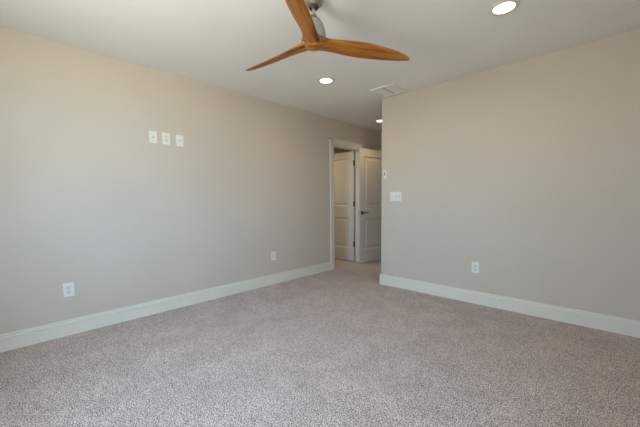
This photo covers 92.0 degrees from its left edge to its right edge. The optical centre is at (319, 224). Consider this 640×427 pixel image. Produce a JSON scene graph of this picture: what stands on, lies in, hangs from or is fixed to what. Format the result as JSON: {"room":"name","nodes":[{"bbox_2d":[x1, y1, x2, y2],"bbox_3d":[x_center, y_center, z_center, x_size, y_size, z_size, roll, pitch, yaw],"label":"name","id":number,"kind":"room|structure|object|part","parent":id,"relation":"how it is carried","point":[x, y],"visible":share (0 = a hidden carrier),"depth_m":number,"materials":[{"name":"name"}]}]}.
{"room":"empty bedroom","nodes":[
{"label":"empty bedroom","id":0,"kind":"room"},
{"bbox_2d":[0,26,380,333],"bbox_3d":[-0.846,-0.385,4.031,0.120,2.440,5.770,3,6,44],"label":"wall","id":1,"kind":"structure","parent":0,"point":[87,200],"depth_m":2.97,"materials":[{"name":"beige paint"}]},
{"bbox_2d":[63,282,74,296],"bbox_3d":[-2.146,0.560,2.640,0.009,0.118,0.074,3,6,44],"label":"wall outlet","id":2,"kind":"object","parent":1,"relation":"attached to","point":[68,288],"visible":1,"depth_m":2.64,"materials":[{"name":"white plastic"}]},
{"bbox_2d":[149,131,156,143],"bbox_3d":[-1.651,-0.862,3.061,0.017,0.118,0.074,3,6,44],"label":"cable jack","id":3,"kind":"object","parent":1,"relation":"attached to","point":[152,134],"visible":1,"depth_m":3.06,"materials":[{"name":"white plastic"}]},
{"bbox_2d":[0,262,330,352],"bbox_3d":[-1.303,0.812,3.528,0.020,0.136,4.270,3,6,44],"label":"baseboard","id":4,"kind":"structure","parent":1,"relation":"attached to","point":[38,334],"depth_m":3.02,"materials":[{"name":"white paint"}]},
{"bbox_2d":[162,132,169,144],"bbox_3d":[-1.569,-0.871,3.152,0.009,0.118,0.074,3,6,44],"label":"wall outlet","id":5,"kind":"object","parent":1,"relation":"attached to","point":[165,136],"visible":1,"depth_m":3.15,"materials":[{"name":"white plastic"}]},
{"bbox_2d":[176,135,183,146],"bbox_3d":[-1.472,-0.877,3.247,0.017,0.118,0.074,3,6,44],"label":"cable jack","id":6,"kind":"object","parent":1,"relation":"attached to","point":[179,138],"visible":1,"depth_m":3.25,"materials":[{"name":"white plastic"}]},
{"bbox_2d":[271,251,275,260],"bbox_3d":[-0.634,0.434,4.211,0.009,0.118,0.074,3,6,44],"label":"wall outlet","id":7,"kind":"object","parent":1,"relation":"attached to","point":[273,254],"visible":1,"depth_m":4.21,"materials":[{"name":"white plastic"}]},
{"bbox_2d":[334,151,354,260],"bbox_3d":[0.370,-0.335,5.923,0.730,2.012,0.146,3,6,44],"label":"door","id":8,"kind":"structure","parent":1,"relation":"in","point":[344,163],"depth_m":5.81,"materials":[{"name":"white paint"}]},
{"bbox_3d":[0.362,-0.783,5.893,0.492,0.880,0.035,3,6,44],"label":"panel","id":9,"kind":"part","parent":8,"relation":"part of","materials":[{"name":"white paint"}]},
{"bbox_3d":[0.372,0.152,5.962,0.492,0.565,0.035,3,6,44],"label":"panel","id":10,"kind":"part","parent":8,"relation":"part of","materials":[{"name":"white paint"}]},
{"bbox_2d":[329,138,364,269],"bbox_3d":[0.448,-0.344,5.372,0.141,2.133,0.938,3,6,44],"label":"door frame","id":11,"kind":"structure","parent":1,"relation":"attached to","point":[333,141],"depth_m":5.11,"materials":[{"name":"white paint"}]},
{"bbox_2d":[358,148,381,262],"bbox_3d":[1.000,-0.330,5.683,0.771,2.025,0.146,-4,5,-36],"label":"door","id":12,"kind":"structure","parent":1,"relation":"in","point":[369,161],"depth_m":5.59,"materials":[{"name":"white paint"}]},
{"bbox_3d":[1.002,0.163,5.718,0.532,0.565,0.035,-4,5,-36],"label":"panel","id":13,"kind":"part","parent":12,"relation":"part of","materials":[{"name":"white paint"}]},
{"bbox_3d":[0.992,-0.771,5.648,0.532,0.880,0.035,-4,5,-36],"label":"panel","id":14,"kind":"part","parent":12,"relation":"part of","materials":[{"name":"white paint"}]},
{"bbox_2d":[0,258,639,426],"bbox_3d":[0.341,0.887,3.885,5.840,0.100,7.290,3,6,44],"label":"floor","id":15,"kind":"structure","parent":0,"point":[339,346],"depth_m":2.11,"materials":[{"name":"carpet"}]},
{"bbox_2d":[0,0,639,131],"bbox_3d":[0.315,-1.645,3.696,5.840,0.100,7.290,3,6,44],"label":"ceiling","id":16,"kind":"structure","parent":0,"point":[211,42],"depth_m":2.46,"materials":[{"name":"white paint"}]},
{"bbox_2d":[317,77,334,83],"bbox_3d":[0.066,-1.566,3.376,0.192,0.005,0.192,3,6,44],"label":"recessed light","id":17,"kind":"object","parent":16,"relation":"in","point":[324,80],"visible":1,"depth_m":3.36,"materials":[{"name":"white paint"}]},
{"bbox_2d":[320,78,331,82],"bbox_3d":[0.066,-1.566,3.376,0.134,0.004,0.134,3,6,44],"label":"diffuser","id":18,"kind":"object","parent":17,"relation":"attached to","point":[322,80],"depth_m":3.36,"materials":[{"name":"white plastic"}]},
{"bbox_2d":[245,0,409,70],"bbox_3d":[-0.145,-1.316,2.151,1.152,0.319,1.286,3,6,44],"label":"ceiling fan","id":19,"kind":"object","parent":16,"relation":"hanging from","point":[312,28],"visible":1,"depth_m":2.04,"materials":[{"name":"brown wood"}]},
{"bbox_3d":[-0.318,-1.221,2.281,0.733,0.058,0.133,6,8,42],"label":"blade","id":20,"kind":"part","parent":19,"relation":"part of","materials":[{"name":"brown wood"}]},
{"bbox_3d":[-0.119,-1.166,1.663,0.133,0.058,0.733,0,4,12],"label":"blade","id":21,"kind":"part","parent":19,"relation":"part of","materials":[{"name":"brown wood"}]},
{"bbox_3d":[0.319,-1.202,2.144,0.733,0.058,0.133,-2,4,-18],"label":"blade","id":22,"kind":"part","parent":19,"relation":"part of","materials":[{"name":"brown wood"}]},
{"bbox_2d":[369,83,407,97],"bbox_3d":[0.820,-1.594,3.697,0.330,0.012,0.330,3,6,44],"label":"ceiling vent","id":23,"kind":"object","parent":16,"relation":"in","point":[391,89],"visible":1,"depth_m":3.69,"materials":[{"name":"white plastic"}]},
{"bbox_2d":[375,88,392,95],"bbox_3d":[0.768,-1.600,3.748,0.118,0.006,0.260,3,6,44],"label":"grille","id":24,"kind":"object","parent":23,"relation":"attached to","point":[381,91],"depth_m":3.75,"materials":[{"name":"white plastic"}]},
{"bbox_2d":[385,85,402,92],"bbox_3d":[0.873,-1.593,3.647,0.118,0.006,0.260,3,6,44],"label":"grille","id":25,"kind":"object","parent":23,"relation":"attached to","point":[391,88],"depth_m":3.65,"materials":[{"name":"white plastic"}]},
{"bbox_2d":[488,0,520,15],"bbox_3d":[1.263,-1.485,2.122,0.192,0.005,0.192,3,6,44],"label":"recessed light","id":26,"kind":"object","parent":16,"relation":"in","point":[503,7],"visible":1,"depth_m":2.12,"materials":[{"name":"white paint"}]},
{"bbox_2d":[493,2,514,13],"bbox_3d":[1.263,-1.485,2.122,0.134,0.004,0.134,3,6,44],"label":"diffuser","id":27,"kind":"object","parent":26,"relation":"attached to","point":[502,7],"depth_m":2.12,"materials":[{"name":"white plastic"}]},
{"bbox_2d":[334,147,351,153],"bbox_3d":[-0.029,-0.562,6.295,1.847,2.440,3.920,3,6,44],"label":"wall","id":28,"kind":"structure","parent":0,"point":[336,150],"depth_m":6.71,"materials":[{"name":"beige paint"}]},
{"bbox_2d":[381,28,639,320],"bbox_3d":[2.399,-0.403,3.826,2.662,2.440,1.808,3,6,44],"label":"wall","id":29,"kind":"structure","parent":0,"point":[527,171],"depth_m":2.96,"materials":[{"name":"beige paint"}]},
{"bbox_2d":[383,170,386,178],"bbox_3d":[0.848,-0.644,4.027,0.048,0.114,0.024,3,6,44],"label":"remote","id":30,"kind":"object","parent":29,"relation":"attached to","point":[384,171],"visible":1,"depth_m":4.02,"materials":[{"name":"white plastic"}]},
{"bbox_2d":[390,192,401,200],"bbox_3d":[0.964,-0.352,3.943,0.164,0.118,0.018,3,6,44],"label":"light switch","id":31,"kind":"object","parent":29,"relation":"attached to","point":[394,196],"visible":1,"depth_m":3.94,"materials":[{"name":"white plastic"}]},
{"bbox_2d":[472,262,478,272],"bbox_3d":[1.675,0.469,3.333,0.074,0.118,0.009,3,6,44],"label":"wall outlet","id":32,"kind":"object","parent":29,"relation":"attached to","point":[475,265],"visible":1,"depth_m":3.33,"materials":[{"name":"white plastic"}]},
{"bbox_2d":[379,274,639,337],"bbox_3d":[2.355,0.750,3.868,2.682,0.136,1.708,3,6,44],"label":"baseboard","id":33,"kind":"structure","parent":29,"relation":"attached to","point":[629,327],"depth_m":3.02,"materials":[{"name":"white paint"}]}
]}

